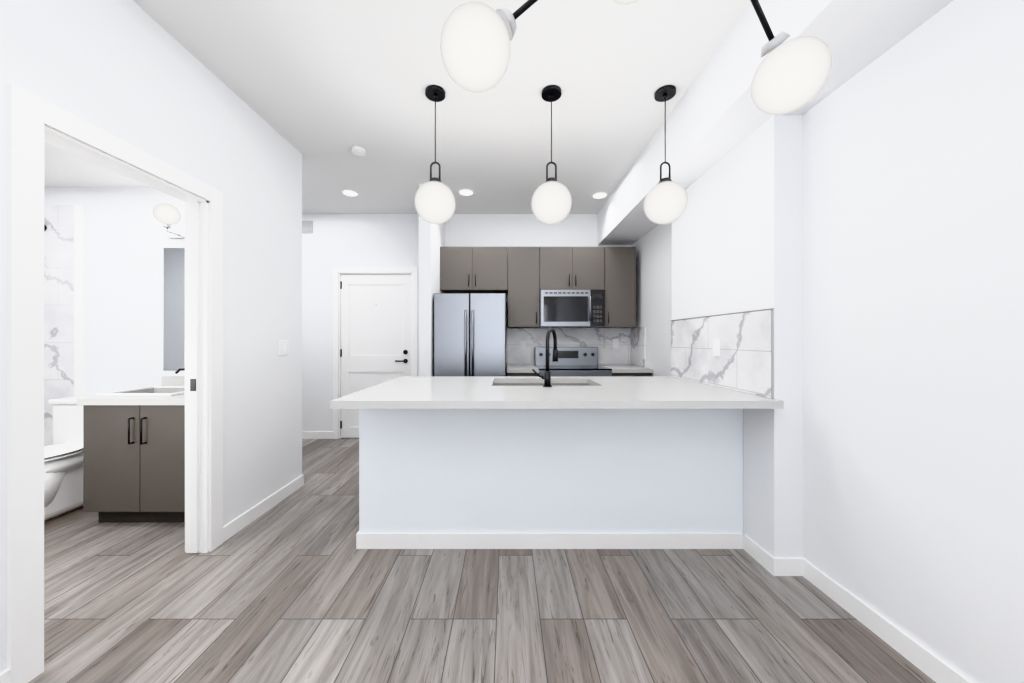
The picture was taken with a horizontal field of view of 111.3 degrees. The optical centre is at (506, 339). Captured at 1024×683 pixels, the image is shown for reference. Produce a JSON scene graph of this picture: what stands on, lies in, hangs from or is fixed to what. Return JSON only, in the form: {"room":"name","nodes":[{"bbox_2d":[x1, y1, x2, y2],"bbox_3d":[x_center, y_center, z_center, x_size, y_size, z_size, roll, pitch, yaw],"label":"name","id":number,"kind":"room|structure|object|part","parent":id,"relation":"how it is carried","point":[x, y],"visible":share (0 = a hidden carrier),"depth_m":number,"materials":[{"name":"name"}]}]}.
{"room":"open-plan kitchen","nodes":[
{"label":"open-plan kitchen","id":0,"kind":"room"},
{"bbox_2d":[44,142,148,186],"bbox_3d":[-3.170,-1.255,2.020,2.660,0.050,1.600,0,0,0],"label":"ceiling","id":1,"kind":"structure","parent":0,"point":[62,168],"depth_m":2.59,"materials":[{"name":"white paint"}]},
{"bbox_2d":[44,187,184,395],"bbox_3d":[-3.170,-0.170,2.880,2.660,2.780,0.120,0,0,0],"label":"wall","id":2,"kind":"structure","parent":0,"point":[127,240],"depth_m":2.82,"materials":[{"name":"white paint"}]},
{"bbox_2d":[44,205,84,445],"bbox_3d":[-3.900,0.070,2.681,1.000,2.300,0.276,0,0,0],"label":"shower tile","id":3,"kind":"structure","parent":2,"relation":"attached to","point":[64,301],"depth_m":2.81,"materials":[{"name":"tile"}]},
{"bbox_2d":[153,203,184,237],"bbox_3d":[-2.370,-0.935,2.720,0.700,0.230,0.199,0,0,0],"label":"sconce","id":4,"kind":"object","parent":2,"relation":"attached to","point":[172,234],"depth_m":2.67,"materials":[{"name":"white glass"}]},
{"bbox_3d":[-2.620,-0.970,2.700,0.160,0.160,0.160,0,0,0],"label":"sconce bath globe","id":5,"kind":"part","parent":4,"relation":"part of"},
{"bbox_2d":[163,247,184,369],"bbox_3d":[-2.370,-0.250,2.816,0.790,0.990,0.007,0,0,0],"label":"bathroom mirror","id":6,"kind":"object","parent":2,"relation":"attached to","point":[173,308],"visible":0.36,"depth_m":2.81,"materials":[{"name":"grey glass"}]},
{"bbox_2d":[0,0,301,672],"bbox_3d":[-1.780,-0.170,-0.030,0.120,2.780,5.940,0,0,0],"label":"wall","id":7,"kind":"structure","parent":0,"point":[132,73],"depth_m":2.11,"materials":[{"name":"white paint"}]},
{"bbox_2d":[0,669,9,682],"bbox_3d":[-1.714,1.176,-0.897,0.012,0.088,4.206,0,0,0],"label":"baseboard","id":8,"kind":"structure","parent":7,"relation":"attached to","point":[5,675],"depth_m":1.19,"materials":[{"name":"white paint"}]},
{"bbox_2d":[7,83,222,682],"bbox_3d":[-1.780,0.168,1.653,0.152,2.105,0.898,0,0,0],"label":"trim","id":9,"kind":"structure","parent":7,"relation":"attached to","point":[34,123],"depth_m":1.28,"materials":[{"name":"white paint"}]},
{"bbox_2d":[223,475,303,541],"bbox_3d":[-1.714,1.176,2.505,0.012,0.088,0.810,0,0,0],"label":"baseboard","id":10,"kind":"structure","parent":7,"relation":"attached to","point":[230,529],"depth_m":2.43,"materials":[{"name":"white paint"}]},
{"bbox_2d":[278,340,287,355],"bbox_3d":[-1.715,0.060,2.690,0.009,0.115,0.115,0,0,0],"label":"light switch","id":11,"kind":"object","parent":7,"relation":"attached to","point":[282,347],"visible":1,"depth_m":2.67,"materials":[{"name":"white plastic"}]},
{"bbox_2d":[419,184,444,375],"bbox_3d":[-0.820,-0.170,3.915,0.120,2.780,0.830,0,0,0],"label":"wall","id":12,"kind":"structure","parent":0,"point":[431,239],"depth_m":3.50,"materials":[{"name":"white paint"}]},
{"bbox_2d":[133,0,749,213],"bbox_3d":[-1.480,-1.590,0.665,6.280,0.060,7.570,0,0,0],"label":"ceiling","id":13,"kind":"structure","parent":0,"point":[322,87],"depth_m":2.16,"materials":[{"name":"white paint"}]},
{"bbox_2d":[341,189,358,196],"bbox_3d":[-1.660,-1.556,3.710,0.170,0.008,0.170,0,0,0],"label":"recessed light","id":14,"kind":"object","parent":13,"relation":"in","point":[351,193],"visible":1,"depth_m":3.71,"materials":[{"name":"white paint"}]},
{"bbox_2d":[351,145,365,155],"bbox_3d":[-1.210,-1.541,2.860,0.110,0.038,0.110,0,0,0],"label":"smoke detector","id":15,"kind":"object","parent":13,"relation":"attached to","point":[357,150],"visible":1,"depth_m":2.83,"materials":[{"name":"white plastic"}]},
{"bbox_2d":[414,85,455,223],"bbox_3d":[-0.450,-1.146,2.200,0.254,0.826,0.254,0,0,0],"label":"pendant light","id":16,"kind":"object","parent":13,"relation":"hanging from","point":[435,93],"depth_m":2.13,"materials":[{"name":"white glass"}]},
{"bbox_3d":[-0.450,-0.860,2.200,0.254,0.254,0.254,0,0,0],"label":"pendant light globe","id":17,"kind":"part","parent":16,"relation":"part of"},
{"bbox_2d":[458,189,473,195],"bbox_3d":[-0.430,-1.556,3.690,0.170,0.008,0.170,0,0,0],"label":"recessed light","id":18,"kind":"object","parent":13,"relation":"in","point":[466,192],"visible":1,"depth_m":3.68,"materials":[{"name":"white paint"}]},
{"bbox_2d":[495,0,537,40],"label":"chandelier","id":19,"kind":"object","parent":13,"relation":"hanging from","point":[508,17],"depth_m":0.88,"materials":[{"name":"black metal"}]},
{"bbox_2d":[440,1,510,92],"bbox_3d":[-0.080,-0.746,0.900,0.180,0.180,0.180,0,0,0],"label":"globe shade","id":20,"kind":"object","parent":19,"relation":"attached to","point":[475,47],"visible":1,"depth_m":0.84,"materials":[{"name":"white glass"}]},
{"bbox_2d":[613,0,638,4],"bbox_3d":[0.375,-1.130,1.050,0.180,0.180,0.180,0,0,0],"label":"globe chandelier","id":21,"kind":"object","parent":19,"relation":"attached to","point":[624,2],"visible":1,"depth_m":1.09,"materials":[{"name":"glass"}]},
{"bbox_2d":[531,85,571,223],"bbox_3d":[0.280,-1.146,2.200,0.254,0.826,0.254,0,0,0],"label":"pendant light","id":22,"kind":"object","parent":13,"relation":"hanging from","point":[551,93],"depth_m":2.13,"materials":[{"name":"white glass"}]},
{"bbox_3d":[0.280,-0.860,2.200,0.254,0.254,0.254,0,0,0],"label":"pendant light globe","id":23,"kind":"part","parent":22,"relation":"part of"},
{"bbox_2d":[592,192,607,198],"bbox_3d":[1.000,-1.556,3.770,0.170,0.008,0.170,0,0,0],"label":"recessed light","id":24,"kind":"object","parent":13,"relation":"in","point":[599,195],"visible":1,"depth_m":3.76,"materials":[{"name":"white paint"}]},
{"bbox_2d":[644,85,687,223],"bbox_3d":[0.995,-1.146,2.200,0.254,0.826,0.254,0,0,0],"label":"pendant light","id":25,"kind":"object","parent":13,"relation":"hanging from","point":[665,93],"depth_m":2.13,"materials":[{"name":"white glass"}]},
{"bbox_3d":[0.995,-0.860,2.200,0.254,0.254,0.254,0,0,0],"label":"pendant globe","id":26,"kind":"part","parent":25,"relation":"part of"},
{"bbox_2d":[302,214,630,430],"bbox_3d":[-1.420,-0.170,4.390,6.160,2.780,0.120,0,0,0],"label":"wall","id":27,"kind":"structure","parent":0,"point":[330,242],"depth_m":4.33,"materials":[{"name":"white paint"}]},
{"bbox_2d":[302,221,312,232],"bbox_3d":[-2.465,-1.395,4.322,0.130,0.150,0.015,0,0,0],"label":"air vent","id":28,"kind":"object","parent":27,"relation":"in","point":[307,226],"visible":1,"depth_m":4.32,"materials":[{"name":"grey"}]},
{"bbox_2d":[302,431,332,438],"bbox_3d":[-3.325,1.176,4.324,2.350,0.088,0.012,0,0,0],"label":"baseboard","id":29,"kind":"structure","parent":27,"relation":"attached to","point":[305,434],"depth_m":4.32,"materials":[{"name":"white paint"}]},
{"bbox_2d":[333,267,417,438],"bbox_3d":[-1.625,0.163,4.367,1.040,2.115,0.165,0,0,0],"label":"door","id":30,"kind":"structure","parent":27,"relation":"attached to","point":[375,325],"depth_m":4.34,"materials":[{"name":"white paint"}]},
{"bbox_2d":[440,247,507,293],"bbox_3d":[-0.392,-0.814,4.148,0.804,0.492,0.355,0,0,0],"label":"upper cabinet","id":31,"kind":"object","parent":27,"relation":"attached to","point":[469,270],"depth_m":3.97,"materials":[{"name":"grey"}]},
{"bbox_2d":[508,247,539,327],"bbox_3d":[0.192,-0.604,4.148,0.360,0.912,0.355,0,0,0],"label":"upper cabinet","id":32,"kind":"object","parent":27,"relation":"attached to","point":[521,277],"depth_m":3.97,"materials":[{"name":"grey"}]},
{"bbox_2d":[540,247,607,290],"bbox_3d":[0.741,-0.815,4.148,0.735,0.490,0.355,0,0,0],"label":"upper cabinet","id":33,"kind":"object","parent":27,"relation":"attached to","point":[561,268],"depth_m":3.97,"materials":[{"name":"grey"}]},
{"bbox_2d":[538,290,604,327],"bbox_3d":[0.741,-0.357,4.101,0.726,0.415,0.451,0,0,0],"label":"microwave","id":34,"kind":"object","parent":33,"relation":"attached to","point":[572,308],"visible":0.98,"depth_m":3.93,"materials":[{"name":"silver metal"}]},
{"bbox_2d":[507,327,644,366],"bbox_3d":[0.769,0.080,4.109,1.539,0.449,0.439,0,0,0],"label":"backsplash","id":35,"kind":"structure","parent":27,"relation":"attached to","point":[630,350],"depth_m":4.32,"materials":[{"name":"tile"}]},
{"bbox_2d":[520,341,525,349],"bbox_3d":[0.200,0.065,4.315,0.075,0.115,0.009,0,0,0],"label":"electrical outlet","id":36,"kind":"object","parent":35,"relation":"attached to","point":[522,345],"visible":1,"depth_m":4.31,"materials":[{"name":"white plastic"}]},
{"bbox_2d":[612,339,618,347],"bbox_3d":[1.340,0.045,4.315,0.075,0.115,0.009,0,0,0],"label":"electrical outlet","id":37,"kind":"object","parent":35,"relation":"attached to","point":[615,343],"visible":1,"depth_m":4.31,"materials":[{"name":"white plastic"}]},
{"bbox_2d":[599,247,635,327],"bbox_3d":[1.288,-0.604,4.148,0.355,0.912,0.355,0,0,0],"label":"upper cabinet","id":38,"kind":"object","parent":27,"relation":"attached to","point":[620,297],"depth_m":3.97,"materials":[{"name":"grey"}]},
{"bbox_2d":[28,438,935,682],"bbox_3d":[-1.480,1.250,0.665,6.280,0.060,7.570,0,0,0],"label":"floor","id":39,"kind":"structure","parent":0,"point":[296,586],"depth_m":1.57,"materials":[{"name":"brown wood"}]},
{"bbox_2d":[44,396,89,520],"bbox_3d":[-3.200,0.829,2.472,0.430,0.783,0.664,0,0,0],"label":"toilet","id":40,"kind":"object","parent":39,"relation":"on","point":[63,473],"visible":0.29,"depth_m":2.47,"materials":[{"name":"white ceramic"}]},
{"bbox_2d":[77,368,184,521],"bbox_3d":[-2.304,0.718,2.527,0.921,1.003,0.581,0,0,0],"label":"bathroom vanity","id":41,"kind":"object","parent":39,"relation":"on","point":[133,455],"visible":0.54,"depth_m":2.27,"materials":[{"name":"grey"}]},
{"bbox_2d":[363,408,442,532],"bbox_3d":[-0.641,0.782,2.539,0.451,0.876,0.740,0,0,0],"label":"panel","id":42,"kind":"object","parent":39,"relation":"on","point":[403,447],"depth_m":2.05,"materials":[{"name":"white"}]},
{"bbox_2d":[383,376,698,383],"bbox_3d":[0.252,0.324,2.632,2.272,0.040,0.595,0,0,0],"label":"countertop","id":43,"kind":"structure","parent":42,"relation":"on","point":[403,379],"depth_m":2.70,"materials":[{"name":"white stone"}]},
{"bbox_2d":[495,380,586,383],"bbox_3d":[0.270,0.445,2.559,0.764,0.226,0.474,0,0,0],"label":"sink","id":44,"kind":"object","parent":43,"relation":"in","point":[496,381],"depth_m":2.78,"materials":[{"name":"silver metal"}]},
{"bbox_2d":[356,531,742,548],"bbox_3d":[0.249,1.176,2.107,2.257,0.088,0.127,0,0,0],"label":"baseboard","id":45,"kind":"structure","parent":42,"relation":"attached to","point":[549,540],"depth_m":2.04,"materials":[{"name":"white paint"}]},
{"bbox_2d":[331,384,782,407],"bbox_3d":[0.252,0.324,2.044,2.272,0.040,0.580,0,0,0],"label":"countertop","id":46,"kind":"structure","parent":42,"relation":"on","point":[380,395],"depth_m":1.86,"materials":[{"name":"white stone"}]},
{"bbox_2d":[532,328,557,386],"bbox_3d":[0.259,0.110,2.354,0.196,0.388,0.210,0,0,0],"label":"faucet","id":47,"kind":"object","parent":46,"relation":"on","point":[546,377],"visible":1,"depth_m":2.28,"materials":[{"name":"black metal"}]},
{"bbox_2d":[434,293,505,375],"bbox_3d":[-0.379,0.370,3.894,0.733,1.700,0.811,0,0,0],"label":"fridge","id":48,"kind":"object","parent":39,"relation":"on","point":[470,334],"visible":0.44,"depth_m":3.55,"materials":[{"name":"grey metal"}]},
{"bbox_2d":[515,408,586,532],"bbox_3d":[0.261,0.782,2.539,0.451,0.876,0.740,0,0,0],"label":"panel","id":49,"kind":"object","parent":39,"relation":"on","point":[562,454],"depth_m":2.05,"materials":[{"name":"white"}]},
{"bbox_2d":[534,347,611,375],"bbox_3d":[0.721,0.642,3.955,0.762,1.115,0.722,0,0,0],"label":"range","id":50,"kind":"object","parent":39,"relation":"on","point":[577,361],"visible":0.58,"depth_m":4.22,"materials":[{"name":"silver metal"}]},
{"bbox_2d":[587,408,662,532],"bbox_3d":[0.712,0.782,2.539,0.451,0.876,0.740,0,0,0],"label":"panel","id":51,"kind":"object","parent":39,"relation":"on","point":[625,445],"depth_m":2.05,"materials":[{"name":"white"}]},
{"bbox_2d":[663,408,734,532],"bbox_3d":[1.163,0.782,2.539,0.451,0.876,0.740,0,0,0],"label":"panel","id":52,"kind":"object","parent":39,"relation":"on","point":[699,443],"depth_m":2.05,"materials":[{"name":"white"}]},
{"bbox_2d":[507,365,652,375],"bbox_3d":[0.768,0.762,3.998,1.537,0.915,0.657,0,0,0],"label":"countertop","id":53,"kind":"structure","parent":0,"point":[617,370],"depth_m":3.70,"materials":[{"name":"grey stone"}]},
{"bbox_2d":[672,115,802,557],"bbox_3d":[1.465,0.025,2.385,0.150,2.390,1.130,0,0,0],"label":"wall","id":54,"kind":"structure","parent":0,"point":[737,235],"depth_m":1.90,"materials":[{"name":"white paint"}]},
{"bbox_2d":[670,308,773,397],"bbox_3d":[1.383,0.070,2.385,0.011,0.468,1.130,0,0,0],"label":"backsplash","id":55,"kind":"structure","parent":54,"relation":"attached to","point":[744,362],"depth_m":2.17,"materials":[{"name":"tile"}]},
{"bbox_2d":[713,339,719,356],"bbox_3d":[1.375,0.050,2.300,0.009,0.115,0.075,0,0,0],"label":"outlet","id":56,"kind":"object","parent":55,"relation":"attached to","point":[716,347],"visible":1,"depth_m":2.29,"materials":[{"name":"white plastic"}]},
{"bbox_2d":[597,0,953,244],"bbox_3d":[1.330,-1.365,0.665,0.420,0.390,7.330,0,0,0],"label":"ceiling","id":57,"kind":"structure","parent":0,"point":[716,115],"depth_m":1.78,"materials":[{"name":"white paint"}]},
{"bbox_2d":[750,0,790,57],"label":"chandelier","id":58,"kind":"object","parent":57,"relation":"hanging from","point":[773,42],"depth_m":0.95,"materials":[{"name":"black metal"}]},
{"bbox_2d":[751,36,831,114],"bbox_3d":[0.806,-0.750,1.000,0.180,0.180,0.180,0,0,0],"label":"globe chandelier","id":59,"kind":"object","parent":58,"relation":"attached to","point":[790,75],"visible":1,"depth_m":0.95,"materials":[{"name":"white glass"}]},
{"bbox_2d":[631,0,1023,682],"bbox_3d":[1.600,-0.170,0.665,0.120,2.780,7.330,0,0,0],"label":"wall","id":60,"kind":"structure","parent":0,"point":[913,334],"depth_m":1.30,"materials":[{"name":"white paint"}]},
{"bbox_2d":[788,558,972,682],"bbox_3d":[1.520,1.176,-0.590,0.040,0.088,4.820,0,0,0],"label":"baseboard","id":61,"kind":"structure","parent":60,"relation":"attached to","point":[930,664],"depth_m":1.43,"materials":[{"name":"white paint"}]}
]}

